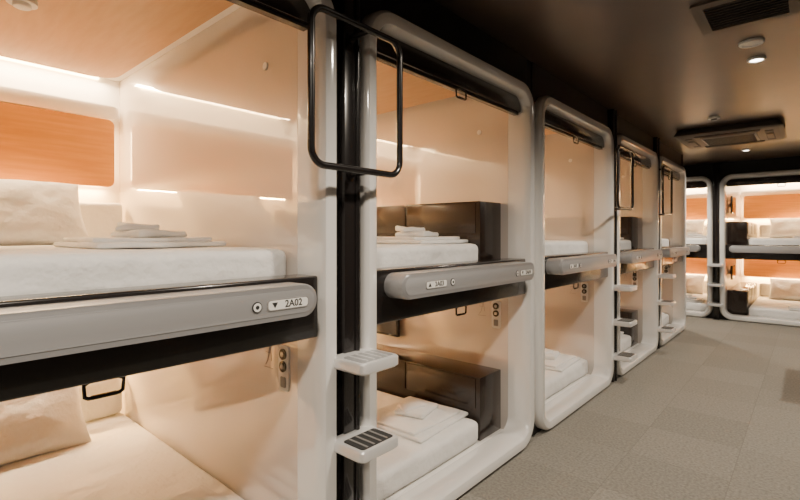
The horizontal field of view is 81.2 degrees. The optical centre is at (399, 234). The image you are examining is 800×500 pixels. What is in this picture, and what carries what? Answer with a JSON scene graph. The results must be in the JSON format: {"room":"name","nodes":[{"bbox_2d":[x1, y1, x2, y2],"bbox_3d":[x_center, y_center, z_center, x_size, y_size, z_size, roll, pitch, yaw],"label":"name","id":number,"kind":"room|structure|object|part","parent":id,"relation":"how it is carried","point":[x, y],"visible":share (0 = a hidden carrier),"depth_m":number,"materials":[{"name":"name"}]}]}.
{"room":"dormitory","nodes":[
{"label":"dormitory","id":0,"kind":"room"},
{"bbox_2d":[434,0,799,165],"bbox_3d":[1.840,-1.145,4.149,4.120,0.050,12.860,0,0,41],"label":"ceiling","id":1,"kind":"structure","parent":0,"point":[650,62],"depth_m":3.00,"materials":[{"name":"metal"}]},
{"bbox_2d":[708,116,719,120],"bbox_3d":[2.977,-1.102,4.427,0.090,0.035,0.090,0,0,41],"label":"ceiling sensor","id":2,"kind":"object","parent":1,"relation":"attached to","point":[713,118],"depth_m":4.41,"materials":[{"name":"white plastic"}]},
{"bbox_2d":[674,119,786,148],"bbox_3d":[3.601,-1.075,5.090,0.920,0.089,0.920,0,0,41],"label":"air conditioner","id":3,"kind":"object","parent":1,"relation":"attached to","point":[773,129],"depth_m":4.90,"materials":[{"name":"beige plastic"}]},
{"bbox_2d":[689,0,799,34],"bbox_3d":[1.709,-1.112,2.306,0.420,0.015,0.420,0,0,41],"label":"ceiling vent","id":4,"kind":"object","parent":1,"relation":"attached to","point":[711,16],"depth_m":2.33,"materials":[{"name":"black metal"}]},
{"bbox_2d":[738,37,764,47],"bbox_3d":[2.038,-1.112,2.709,0.124,0.015,0.124,0,0,41],"label":"smoke detector","id":5,"kind":"object","parent":1,"relation":"attached to","point":[753,42],"depth_m":2.70,"materials":[{"name":"white plastic"}]},
{"bbox_2d":[747,56,765,63],"bbox_3d":[2.262,-1.112,2.964,0.100,0.015,0.100,0,0,41],"label":"recessed light","id":6,"kind":"object","parent":1,"relation":"in","point":[756,59],"depth_m":2.96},
{"bbox_2d":[456,316,799,499],"bbox_3d":[1.821,1.325,4.165,4.070,0.050,12.860,0,0,41],"label":"floor","id":7,"kind":"structure","parent":0,"point":[712,413],"depth_m":3.07,"materials":[{"name":"carpet"}]},
{"bbox_2d":[0,0,336,499],"bbox_3d":[-1.456,0.091,1.808,2.146,2.418,1.484,0,0,41],"label":"bunk","id":8,"kind":"object","parent":7,"relation":"on","point":[190,116],"visible":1,"depth_m":1.92,"materials":[{"name":"white plastic"}]},
{"bbox_3d":[-2.184,-0.502,2.449,0.025,0.415,1.220,0,0,41],"label":"headboard wood","id":9,"kind":"part","parent":8,"relation":"part of","materials":[{"name":"brown wood"}]},
{"bbox_3d":[-2.209,-0.760,2.470,0.060,0.080,1.280,0,0,41],"label":"headboard trim","id":10,"kind":"part","parent":8,"relation":"part of","materials":[{"name":"white plastic"}]},
{"bbox_3d":[-2.246,0.135,2.503,0.040,2.270,1.420,0,0,41],"label":"panel","id":11,"kind":"part","parent":8,"relation":"part of","materials":[{"name":"white plastic"}]},
{"bbox_3d":[-0.752,0.387,1.188,0.010,0.052,0.098,0,0,41],"label":"blind pull","id":12,"kind":"part","parent":8,"relation":"part of","materials":[{"name":"black"}]},
{"bbox_2d":[0,413,243,499],"bbox_3d":[-1.431,1.169,1.960,1.785,0.144,1.055,0,0,41],"label":"mattress","id":13,"kind":"object","parent":8,"relation":"on","point":[123,460],"visible":0.73,"depth_m":2.17,"materials":[{"name":"white fabric"}]},
{"bbox_2d":[0,386,91,465],"bbox_3d":[-1.938,0.935,2.340,0.289,0.348,0.620,0,0,41],"label":"pillow","id":14,"kind":"object","parent":13,"relation":"on","point":[35,425],"visible":0.7,"depth_m":2.34,"materials":[{"name":"white fabric"}]},
{"bbox_2d":[79,378,121,421],"bbox_3d":[-2.059,0.974,2.512,0.077,0.244,1.012,0,0,41],"label":"bolster cushion","id":15,"kind":"object","parent":13,"relation":"on","point":[111,405],"visible":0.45,"depth_m":2.78,"materials":[{"name":"white fabric"}]},
{"bbox_2d":[165,485,225,499],"bbox_3d":[-0.834,1.078,1.687,0.467,0.044,0.502,0,0,38],"label":"duvet","id":16,"kind":"object","parent":13,"relation":"on","point":[200,492],"visible":1,"depth_m":1.91,"materials":[{"name":"white fabric"}]},
{"bbox_2d":[0,245,285,296],"bbox_3d":[-1.431,0.113,1.960,1.786,0.134,1.055,0,0,41],"label":"mattress","id":17,"kind":"object","parent":8,"relation":"on","point":[27,269],"visible":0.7,"depth_m":1.38,"materials":[{"name":"white fabric"}]},
{"bbox_2d":[0,179,88,245],"bbox_3d":[-1.936,-0.115,2.338,0.294,0.344,0.620,0,0,41],"label":"pillow","id":18,"kind":"object","parent":17,"relation":"on","point":[31,212],"visible":0.8,"depth_m":2.34,"materials":[{"name":"white fabric"}]},
{"bbox_2d":[79,202,121,236],"bbox_3d":[-2.059,-0.075,2.512,0.076,0.244,1.014,0,0,41],"label":"bolster cushion","id":19,"kind":"object","parent":17,"relation":"on","point":[99,219],"visible":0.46,"depth_m":2.78,"materials":[{"name":"white fabric"}]},
{"bbox_2d":[53,237,225,247],"bbox_3d":[-1.078,0.029,1.955,0.464,0.043,0.504,0,0,38],"label":"duvet","id":20,"kind":"object","parent":17,"relation":"on","point":[84,242],"visible":0.98,"depth_m":1.79,"materials":[{"name":"white fabric"}]},
{"bbox_2d":[111,223,187,236],"bbox_3d":[-1.069,-0.018,1.979,0.218,0.066,0.252,0,0,29],"label":"folded towels","id":21,"kind":"object","parent":20,"relation":"on","point":[135,229],"visible":0.91,"depth_m":1.91,"materials":[{"name":"white fabric"}]},
{"bbox_3d":[-1.526,-0.990,1.869,1.878,0.020,1.322,0,0,41],"label":"panel","id":22,"kind":"part","parent":8,"relation":"part of","materials":[{"name":"white plastic"}]},
{"bbox_3d":[-1.073,0.135,2.384,1.879,2.270,0.048,0,0,41],"label":"panel","id":23,"kind":"part","parent":8,"relation":"part of","materials":[{"name":"beige plastic"}]},
{"bbox_2d":[252,302,261,312],"bbox_3d":[-0.418,0.212,1.367,0.003,0.032,0.032,0,0,41],"label":"switch","id":24,"kind":"object","parent":8,"relation":"attached to","point":[256,306],"depth_m":1.36,"materials":[{"name":"white"}]},
{"bbox_3d":[-0.450,0.458,1.793,0.042,0.042,0.007,0,0,41],"label":"control knob","id":25,"kind":"part","parent":8,"relation":"part of","materials":[{"name":"black"}]},
{"bbox_2d":[280,376,285,387],"bbox_3d":[-0.449,0.565,1.794,0.031,0.040,0.004,0,0,41],"label":"socket","id":26,"kind":"object","parent":8,"relation":"attached to","point":[282,378],"depth_m":1.79,"materials":[{"name":"grey plastic"}]},
{"bbox_3d":[-0.450,0.505,1.793,0.042,0.042,0.007,0,0,41],"label":"control knob","id":27,"kind":"part","parent":8,"relation":"part of","materials":[{"name":"black"}]},
{"bbox_3d":[-0.447,0.512,1.797,0.065,0.175,0.006,0,0,41],"label":"control plate","id":28,"kind":"part","parent":8,"relation":"part of","materials":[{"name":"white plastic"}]},
{"bbox_3d":[-0.764,0.183,1.198,0.150,2.227,1.480,0,0,41],"label":"frame","id":29,"kind":"part","parent":8,"relation":"part of","materials":[{"name":"white plastic"}]},
{"bbox_2d":[332,0,336,10],"bbox_3d":[-0.262,0.091,1.833,0.105,2.418,0.130,0,0,41],"label":"trim","id":30,"kind":"structure","parent":7,"relation":"on","point":[334,2],"depth_m":1.77,"materials":[{"name":"black metal"}]},
{"bbox_2d":[334,0,397,499],"bbox_3d":[-0.141,0.092,1.729,0.211,2.415,0.195,0,0,41],"label":"access ladder","id":31,"kind":"object","parent":7,"relation":"on","point":[355,444],"visible":0.9,"depth_m":1.76,"materials":[{"name":"black"}]},
{"bbox_3d":[-0.205,0.092,1.782,0.046,2.415,0.060,0,0,41],"label":"rail","id":32,"kind":"part","parent":31,"relation":"part of","materials":[{"name":"black metal"}]},
{"bbox_2d":[307,4,402,178],"bbox_3d":[-0.177,-0.487,1.691,0.115,0.555,0.454,0,0,41],"label":"handle","id":33,"kind":"object","parent":31,"relation":"attached to","point":[352,171],"visible":1,"depth_m":1.60,"materials":[{"name":"black metal"}]},
{"bbox_2d":[360,0,534,499],"bbox_3d":[-0.389,0.091,3.020,2.146,2.418,1.484,0,0,41],"label":"bunk","id":34,"kind":"object","parent":7,"relation":"on","point":[466,341],"visible":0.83,"depth_m":2.88,"materials":[{"name":"white plastic"}]},
{"bbox_2d":[377,320,399,336],"bbox_3d":[-0.144,0.660,3.650,0.380,0.220,0.052,0,0,41],"label":"wall tv","id":35,"kind":"object","parent":34,"relation":"attached to","point":[392,328],"visible":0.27,"depth_m":3.55,"materials":[{"name":"black"}]},
{"bbox_3d":[-0.167,-0.103,3.367,0.540,0.184,0.006,0,0,41],"label":"cabinet door","id":36,"kind":"part","parent":34,"relation":"part of","materials":[{"name":"brown laminate"}]},
{"bbox_3d":[-0.167,0.960,3.367,0.540,0.179,0.006,0,0,41],"label":"cabinet door","id":37,"kind":"part","parent":34,"relation":"part of","materials":[{"name":"brown laminate"}]},
{"bbox_2d":[377,390,477,499],"bbox_3d":[-0.537,1.169,2.976,1.787,0.145,1.055,0,0,41],"label":"mattress","id":38,"kind":"object","parent":34,"relation":"on","point":[410,460],"visible":0.28,"depth_m":2.42,"materials":[{"name":"white fabric"}]},
{"bbox_2d":[377,396,467,442],"bbox_3d":[0.084,1.078,2.790,0.467,0.044,0.502,0,0,38],"label":"duvet","id":39,"kind":"object","parent":38,"relation":"on","point":[419,430],"visible":0.75,"depth_m":2.67,"materials":[{"name":"white fabric"}]},
{"bbox_2d":[395,399,437,418],"bbox_3d":[0.095,1.034,2.815,0.212,0.060,0.243,0,0,29],"label":"folded towels","id":40,"kind":"object","parent":39,"relation":"on","point":[417,408],"visible":1,"depth_m":2.75,"materials":[{"name":"white fabric"}]},
{"bbox_2d":[377,243,477,267],"bbox_3d":[-0.538,0.113,2.977,1.789,0.135,1.053,0,0,41],"label":"mattress","id":41,"kind":"object","parent":34,"relation":"on","point":[388,255],"visible":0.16,"depth_m":2.38,"materials":[{"name":"white fabric"}]},
{"bbox_2d":[377,236,467,243],"bbox_3d":[0.084,0.029,2.791,0.464,0.043,0.504,0,0,38],"label":"duvet","id":42,"kind":"object","parent":41,"relation":"on","point":[380,239],"visible":0.84,"depth_m":2.59,"materials":[{"name":"white fabric"}]},
{"bbox_2d":[394,226,437,236],"bbox_3d":[0.093,-0.018,2.815,0.218,0.066,0.252,0,0,29],"label":"folded towels","id":43,"kind":"object","parent":42,"relation":"on","point":[409,231],"visible":0.93,"depth_m":2.74,"materials":[{"name":"white fabric"}]},
{"bbox_3d":[0.253,-0.103,2.997,0.540,0.184,0.006,0,0,41],"label":"cabinet door","id":44,"kind":"part","parent":34,"relation":"part of","materials":[{"name":"brown laminate"}]},
{"bbox_3d":[0.253,0.960,2.997,0.540,0.179,0.006,0,0,41],"label":"cabinet door","id":45,"kind":"part","parent":34,"relation":"part of","materials":[{"name":"brown laminate"}]},
{"bbox_3d":[-0.006,0.135,3.596,1.879,2.270,0.048,0,0,41],"label":"panel","id":46,"kind":"part","parent":34,"relation":"part of","materials":[{"name":"beige plastic"}]},
{"bbox_3d":[-0.459,1.255,3.081,1.878,0.030,1.322,0,0,41],"label":"panel","id":47,"kind":"part","parent":34,"relation":"part of","materials":[{"name":"white"}]},
{"bbox_3d":[0.315,0.387,2.401,0.010,0.052,0.098,0,0,41],"label":"blind pull","id":48,"kind":"part","parent":34,"relation":"part of","materials":[{"name":"black"}]},
{"bbox_3d":[0.315,-0.724,2.401,0.010,0.052,0.098,0,0,41],"label":"blind pull","id":49,"kind":"part","parent":34,"relation":"part of","materials":[{"name":"black"}]},
{"bbox_3d":[0.620,0.512,3.009,0.065,0.175,0.006,0,0,41],"label":"control plate","id":50,"kind":"part","parent":34,"relation":"part of","materials":[{"name":"white plastic"}]},
{"bbox_2d":[527,59,531,435],"bbox_3d":[0.787,0.091,3.024,0.105,2.418,0.075,0,0,41],"label":"trim","id":51,"kind":"structure","parent":7,"relation":"on","point":[529,63],"depth_m":3.00,"materials":[{"name":"black"}]},
{"bbox_2d":[532,62,616,435],"bbox_3d":[0.642,0.091,4.191,2.146,2.418,1.484,0,0,41],"label":"bunk","id":52,"kind":"object","parent":7,"relation":"on","point":[574,142],"visible":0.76,"depth_m":4.06,"materials":[{"name":"white plastic"}]},
{"bbox_2d":[545,358,587,398],"bbox_3d":[0.666,1.169,4.344,1.784,0.145,1.055,0,0,41],"label":"mattress","id":53,"kind":"object","parent":52,"relation":"on","point":[555,381],"visible":0.19,"depth_m":3.75,"materials":[{"name":"white fabric"}]},
{"bbox_2d":[545,353,580,371],"bbox_3d":[1.264,1.078,4.070,0.467,0.044,0.502,0,0,38],"label":"duvet","id":54,"kind":"object","parent":53,"relation":"on","point":[562,362],"visible":0.48,"depth_m":3.91,"materials":[{"name":"white fabric"}]},
{"bbox_2d":[545,349,559,358],"bbox_3d":[1.274,1.034,4.094,0.212,0.060,0.243,0,0,29],"label":"folded towels","id":55,"kind":"object","parent":54,"relation":"on","point":[549,354],"visible":0.38,"depth_m":4.01,"materials":[{"name":"white fabric"}]},
{"bbox_2d":[545,240,587,254],"bbox_3d":[0.667,0.113,4.344,1.785,0.134,1.056,0,0,41],"label":"mattress","id":56,"kind":"object","parent":52,"relation":"on","point":[551,247],"visible":0.12,"depth_m":3.75,"materials":[{"name":"white fabric"}]},
{"bbox_3d":[0.572,1.255,4.252,1.878,0.030,1.322,0,0,41],"label":"panel","id":57,"kind":"part","parent":52,"relation":"part of","materials":[{"name":"white"}]},
{"bbox_3d":[1.025,0.135,4.768,1.879,2.270,0.048,0,0,41],"label":"panel","id":58,"kind":"part","parent":52,"relation":"part of","materials":[{"name":"beige plastic"}]},
{"bbox_3d":[1.651,0.512,4.181,0.065,0.175,0.006,0,0,41],"label":"control plate","id":59,"kind":"part","parent":52,"relation":"part of","materials":[{"name":"white plastic"}]},
{"bbox_2d":[608,109,636,381],"bbox_3d":[1.948,0.092,4.103,0.211,2.415,0.195,0,0,41],"label":"access ladder","id":60,"kind":"object","parent":7,"relation":"on","point":[612,114],"visible":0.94,"depth_m":4.14,"materials":[{"name":"black"}]},
{"bbox_3d":[1.885,0.092,4.156,0.046,2.415,0.060,0,0,41],"label":"rail","id":61,"kind":"part","parent":60,"relation":"part of","materials":[{"name":"black metal"}]},
{"bbox_2d":[614,145,633,210],"bbox_3d":[1.912,-0.487,4.065,0.115,0.555,0.454,0,0,41],"label":"handle","id":62,"kind":"object","parent":60,"relation":"attached to","point":[617,150],"visible":0.98,"depth_m":4.04,"materials":[{"name":"black metal"}]},
{"bbox_2d":[617,115,661,375],"bbox_3d":[1.692,0.091,5.385,2.146,2.418,1.484,0,0,41],"label":"bunk","id":63,"kind":"object","parent":7,"relation":"on","point":[638,265],"visible":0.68,"depth_m":5.24,"materials":[{"name":"white plastic"}]},
{"bbox_3d":[2.334,-0.103,5.362,0.540,0.184,0.006,0,0,41],"label":"cabinet door","id":64,"kind":"part","parent":63,"relation":"part of","materials":[{"name":"brown laminate"}]},
{"bbox_3d":[2.334,0.960,5.362,0.540,0.179,0.006,0,0,41],"label":"cabinet door","id":65,"kind":"part","parent":63,"relation":"part of","materials":[{"name":"brown laminate"}]},
{"bbox_2d":[620,334,630,351],"bbox_3d":[1.544,1.168,5.341,1.787,0.145,1.053,0,0,41],"label":"mattress","id":66,"kind":"object","parent":63,"relation":"on","point":[625,340],"visible":0.09,"depth_m":4.99,"materials":[{"name":"white fabric"}]},
{"bbox_2d":[620,239,630,248],"bbox_3d":[1.543,0.114,5.342,1.785,0.133,1.056,0,0,41],"label":"mattress","id":67,"kind":"object","parent":63,"relation":"on","point":[624,243],"visible":0.08,"depth_m":4.99,"materials":[{"name":"white fabric"}]},
{"bbox_3d":[2.075,0.135,5.961,1.879,2.270,0.048,0,0,41],"label":"panel","id":68,"kind":"part","parent":63,"relation":"part of","materials":[{"name":"beige plastic"}]},
{"bbox_3d":[1.622,1.255,5.446,1.878,0.030,1.322,0,0,41],"label":"panel","id":69,"kind":"part","parent":63,"relation":"part of","materials":[{"name":"white plastic"}]},
{"bbox_3d":[2.701,0.512,5.374,0.065,0.175,0.006,0,0,41],"label":"control plate","id":70,"kind":"part","parent":63,"relation":"part of","materials":[{"name":"white plastic"}]},
{"bbox_2d":[653,137,675,348],"bbox_3d":[2.986,0.092,5.282,0.211,2.415,0.195,0,0,41],"label":"access ladder","id":71,"kind":"object","parent":7,"relation":"on","point":[656,141],"visible":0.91,"depth_m":5.30,"materials":[{"name":"black"}]},
{"bbox_3d":[2.922,0.092,5.335,0.046,2.415,0.060,0,0,41],"label":"rail","id":72,"kind":"part","parent":71,"relation":"part of","materials":[{"name":"black"}]},
{"bbox_2d":[659,166,672,215],"bbox_3d":[2.950,-0.487,5.244,0.115,0.555,0.454,0,0,41],"label":"handle","id":73,"kind":"object","parent":71,"relation":"attached to","point":[663,168],"visible":0.9,"depth_m":5.24,"materials":[{"name":"black metal"}]},
{"bbox_2d":[660,141,689,345],"bbox_3d":[2.716,0.091,6.548,2.146,2.418,1.484,0,0,41],"label":"bunk","id":74,"kind":"object","parent":7,"relation":"on","point":[672,228],"visible":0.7,"depth_m":6.41,"materials":[{"name":"white plastic"}]},
{"bbox_2d":[662,314,668,325],"bbox_3d":[2.740,1.169,6.702,1.786,0.144,1.056,0,0,41],"label":"mattress","id":75,"kind":"object","parent":74,"relation":"on","point":[665,318],"visible":0.1,"depth_m":6.34,"materials":[{"name":"white fabric"}]},
{"bbox_2d":[662,239,668,245],"bbox_3d":[2.740,0.113,6.701,1.784,0.135,1.055,0,0,41],"label":"mattress","id":76,"kind":"object","parent":74,"relation":"on","point":[665,242],"visible":0.07,"depth_m":6.33,"materials":[{"name":"white fabric"}]},
{"bbox_3d":[3.725,0.512,6.538,0.065,0.175,0.006,0,0,41],"label":"control plate","id":77,"kind":"part","parent":74,"relation":"part of","materials":[{"name":"white plastic"}]},
{"bbox_3d":[3.099,0.135,7.125,1.879,2.270,0.048,0,0,41],"label":"panel","id":78,"kind":"part","parent":74,"relation":"part of","materials":[{"name":"beige plastic"}]},
{"bbox_2d":[683,163,712,317],"bbox_3d":[4.943,0.091,8.477,1.484,2.418,2.142,0,0,41],"label":"bunk","id":79,"kind":"object","parent":7,"relation":"on","point":[699,178],"visible":0.3,"depth_m":7.42,"materials":[{"name":"white plastic"}]},
{"bbox_2d":[686,292,706,310],"bbox_3d":[5.094,1.169,8.452,1.056,0.144,1.783,0,0,41],"label":"mattress","id":80,"kind":"object","parent":79,"relation":"on","point":[692,306],"visible":0.11,"depth_m":7.59,"materials":[{"name":"white fabric"}]},
{"bbox_2d":[686,275,705,293],"bbox_3d":[5.473,0.935,8.956,0.620,0.346,0.285,0,0,41],"label":"pillow","id":81,"kind":"object","parent":80,"relation":"on","point":[694,283],"visible":0.53,"depth_m":8.80,"materials":[{"name":"white fabric"}]},
{"bbox_2d":[686,298,705,302],"bbox_3d":[4.821,1.078,7.854,0.502,0.044,0.467,0,0,38],"label":"duvet","id":82,"kind":"object","parent":80,"relation":"on","point":[698,300],"visible":0.44,"depth_m":7.66,"materials":[{"name":"white fabric"}]},
{"bbox_2d":[686,294,696,298],"bbox_3d":[4.845,1.034,7.843,0.243,0.060,0.212,0,0,29],"label":"folded towels","id":83,"kind":"object","parent":82,"relation":"on","point":[687,296],"visible":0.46,"depth_m":7.77,"materials":[{"name":"white fabric"}]},
{"bbox_2d":[703,280,706,291],"bbox_3d":[5.646,0.974,9.078,1.011,0.244,0.076,0,0,41],"label":"bolster cushion","id":84,"kind":"object","parent":80,"relation":"on","point":[705,281],"visible":0.02,"depth_m":8.89,"materials":[{"name":"white fabric"}]},
{"bbox_2d":[686,238,706,243],"bbox_3d":[5.094,0.112,8.452,1.053,0.135,1.783,0,0,41],"label":"mattress","id":85,"kind":"object","parent":79,"relation":"on","point":[688,240],"visible":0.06,"depth_m":7.54,"materials":[{"name":"white fabric"}]},
{"bbox_2d":[686,220,704,234],"bbox_3d":[5.473,-0.115,8.957,0.620,0.345,0.288,0,0,41],"label":"pillow","id":86,"kind":"object","parent":85,"relation":"on","point":[697,226],"visible":0.34,"depth_m":8.81,"materials":[{"name":"white fabric"}]},
{"bbox_2d":[686,235,706,237],"bbox_3d":[5.089,0.029,8.098,0.504,0.043,0.464,0,0,38],"label":"duvet","id":87,"kind":"object","parent":85,"relation":"on","point":[687,236],"visible":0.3,"depth_m":7.90,"materials":[{"name":"white fabric"}]},
{"bbox_2d":[687,232,703,235],"bbox_3d":[5.112,-0.018,8.090,0.246,0.066,0.223,0,0,25],"label":"folded towels","id":88,"kind":"object","parent":87,"relation":"on","point":[691,233],"visible":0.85,"depth_m":8.02,"materials":[{"name":"white fabric"}]},
{"bbox_2d":[703,225,706,235],"bbox_3d":[5.645,-0.075,9.079,1.011,0.244,0.077,0,0,41],"label":"bolster cushion","id":89,"kind":"object","parent":85,"relation":"on","point":[705,226],"visible":0.02,"depth_m":8.89,"materials":[{"name":"white fabric"}]},
{"bbox_3d":[5.583,-0.502,9.204,1.220,0.415,0.025,0,0,41],"label":"headboard wood","id":90,"kind":"part","parent":79,"relation":"part of","materials":[{"name":"brown wood"}]},
{"bbox_3d":[5.583,0.562,9.204,1.220,0.385,0.025,0,0,41],"label":"headboard wood","id":91,"kind":"part","parent":79,"relation":"part of","materials":[{"name":"brown wood"}]},
{"bbox_3d":[5.604,-0.760,9.228,1.280,0.080,0.060,0,0,41],"label":"headboard trim","id":92,"kind":"part","parent":79,"relation":"part of","materials":[{"name":"white"}]},
{"bbox_3d":[5.637,0.135,9.266,1.420,2.270,0.040,0,0,41],"label":"panel","id":93,"kind":"part","parent":79,"relation":"part of","materials":[{"name":"white"}]},
{"bbox_2d":[707,163,722,318],"bbox_3d":[4.846,0.092,7.176,0.195,2.415,0.211,0,0,41],"label":"access ladder","id":94,"kind":"object","parent":7,"relation":"on","point":[716,265],"visible":1,"depth_m":7.21,"materials":[{"name":"black"}]},
{"bbox_3d":[4.899,0.092,7.239,0.060,2.415,0.046,0,0,41],"label":"rail","id":95,"kind":"part","parent":94,"relation":"part of","materials":[{"name":"black metal"}]},
{"bbox_2d":[719,156,799,326],"bbox_3d":[6.122,0.091,7.440,1.484,2.418,2.142,0,0,41],"label":"bunk","id":96,"kind":"object","parent":7,"relation":"on","point":[763,190],"visible":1,"depth_m":7.19,"materials":[{"name":"white plastic"}]},
{"bbox_2d":[730,196,734,213],"bbox_3d":[5.368,-0.480,7.545,0.052,0.280,0.360,0,0,41],"label":"wall tv","id":97,"kind":"object","parent":96,"relation":"attached to","point":[732,198],"visible":1,"depth_m":7.41,"materials":[{"name":"black"}]},
{"bbox_2d":[730,265,734,279],"bbox_3d":[5.368,0.600,7.545,0.052,0.220,0.360,0,0,41],"label":"wall tv","id":98,"kind":"object","parent":96,"relation":"attached to","point":[732,268],"visible":1,"depth_m":7.41,"materials":[{"name":"black"}]},
{"bbox_3d":[5.667,0.135,7.962,0.048,2.270,1.879,0,0,41],"label":"panel","id":99,"kind":"part","parent":96,"relation":"part of","materials":[{"name":"beige plastic"}]},
{"bbox_3d":[5.486,-0.103,7.334,0.006,0.184,0.540,0,0,41],"label":"cabinet door","id":100,"kind":"part","parent":96,"relation":"part of","materials":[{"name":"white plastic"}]},
{"bbox_3d":[5.486,0.960,7.334,0.006,0.179,0.540,0,0,41],"label":"cabinet door","id":101,"kind":"part","parent":96,"relation":"part of","materials":[{"name":"brown laminate"}]},
{"bbox_3d":[5.856,-0.103,7.755,0.006,0.184,0.540,0,0,41],"label":"cabinet door","id":102,"kind":"part","parent":96,"relation":"part of","materials":[{"name":"brown laminate"}]},
{"bbox_3d":[5.856,0.960,7.755,0.006,0.179,0.540,0,0,41],"label":"cabinet door","id":103,"kind":"part","parent":96,"relation":"part of","materials":[{"name":"brown laminate"}]},
{"bbox_3d":[6.226,-0.103,8.175,0.006,0.184,0.540,0,0,41],"label":"cabinet door","id":104,"kind":"part","parent":96,"relation":"part of","materials":[{"name":"brown laminate"}]},
{"bbox_3d":[6.226,0.960,8.175,0.006,0.179,0.540,0,0,41],"label":"cabinet door","id":105,"kind":"part","parent":96,"relation":"part of","materials":[{"name":"brown laminate"}]},
{"bbox_3d":[6.816,0.135,8.229,1.420,2.270,0.040,0,0,41],"label":"panel","id":106,"kind":"part","parent":96,"relation":"part of","materials":[{"name":"white"}]},
{"bbox_3d":[6.783,-0.760,8.191,1.280,0.080,0.060,0,0,41],"label":"headboard trim","id":107,"kind":"part","parent":96,"relation":"part of","materials":[{"name":"white plastic"}]},
{"bbox_3d":[6.761,-0.502,8.167,1.220,0.415,0.025,0,0,41],"label":"headboard wood","id":108,"kind":"part","parent":96,"relation":"part of","materials":[{"name":"brown wood"}]},
{"bbox_3d":[6.761,0.562,8.167,1.220,0.385,0.025,0,0,41],"label":"headboard wood","id":109,"kind":"part","parent":96,"relation":"part of","materials":[{"name":"brown wood"}]},
{"bbox_2d":[749,296,799,319],"bbox_3d":[6.273,1.169,7.415,1.056,0.144,1.783,0,0,41],"label":"mattress","id":110,"kind":"object","parent":96,"relation":"on","point":[763,306],"visible":0.88,"depth_m":7.04,"materials":[{"name":"white fabric"}]},
{"bbox_2d":[759,283,770,296],"bbox_3d":[6.825,0.974,8.040,1.011,0.244,0.076,0,0,41],"label":"bolster cushion","id":111,"kind":"object","parent":110,"relation":"on","point":[765,288],"visible":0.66,"depth_m":8.30,"materials":[{"name":"white fabric"}]},
{"bbox_2d":[769,278,799,300],"bbox_3d":[6.651,0.935,7.919,0.620,0.346,0.285,0,0,41],"label":"pillow","id":112,"kind":"object","parent":110,"relation":"on","point":[781,289],"visible":0.99,"depth_m":7.92,"materials":[{"name":"white fabric"}]},
{"bbox_2d":[788,305,799,310],"bbox_3d":[5.999,1.078,6.816,0.502,0.044,0.467,0,0,38],"label":"duvet","id":113,"kind":"object","parent":110,"relation":"on","point":[792,307],"visible":1,"depth_m":6.83,"materials":[{"name":"white fabric"}]},
{"bbox_2d":[749,238,799,244],"bbox_3d":[6.273,0.112,7.414,1.053,0.135,1.783,0,0,41],"label":"mattress","id":114,"kind":"object","parent":96,"relation":"on","point":[752,241],"visible":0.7,"depth_m":6.91,"materials":[{"name":"white fabric"}]},
{"bbox_2d":[759,224,770,237],"bbox_3d":[6.824,-0.075,8.041,1.011,0.244,0.077,0,0,41],"label":"bolster cushion","id":115,"kind":"object","parent":114,"relation":"on","point":[764,229],"visible":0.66,"depth_m":8.30,"materials":[{"name":"white fabric"}]},
{"bbox_2d":[769,218,799,237],"bbox_3d":[6.652,-0.115,7.920,0.620,0.345,0.288,0,0,41],"label":"pillow","id":116,"kind":"object","parent":114,"relation":"on","point":[785,227],"visible":0.9,"depth_m":7.92,"materials":[{"name":"white fabric"}]},
{"bbox_2d":[713,163,719,318],"bbox_3d":[4.950,0.090,7.297,0.084,2.420,0.104,0,0,41],"label":"wall","id":117,"kind":"structure","parent":0,"point":[713,163],"depth_m":7.28,"materials":[{"name":"black"}]}
]}

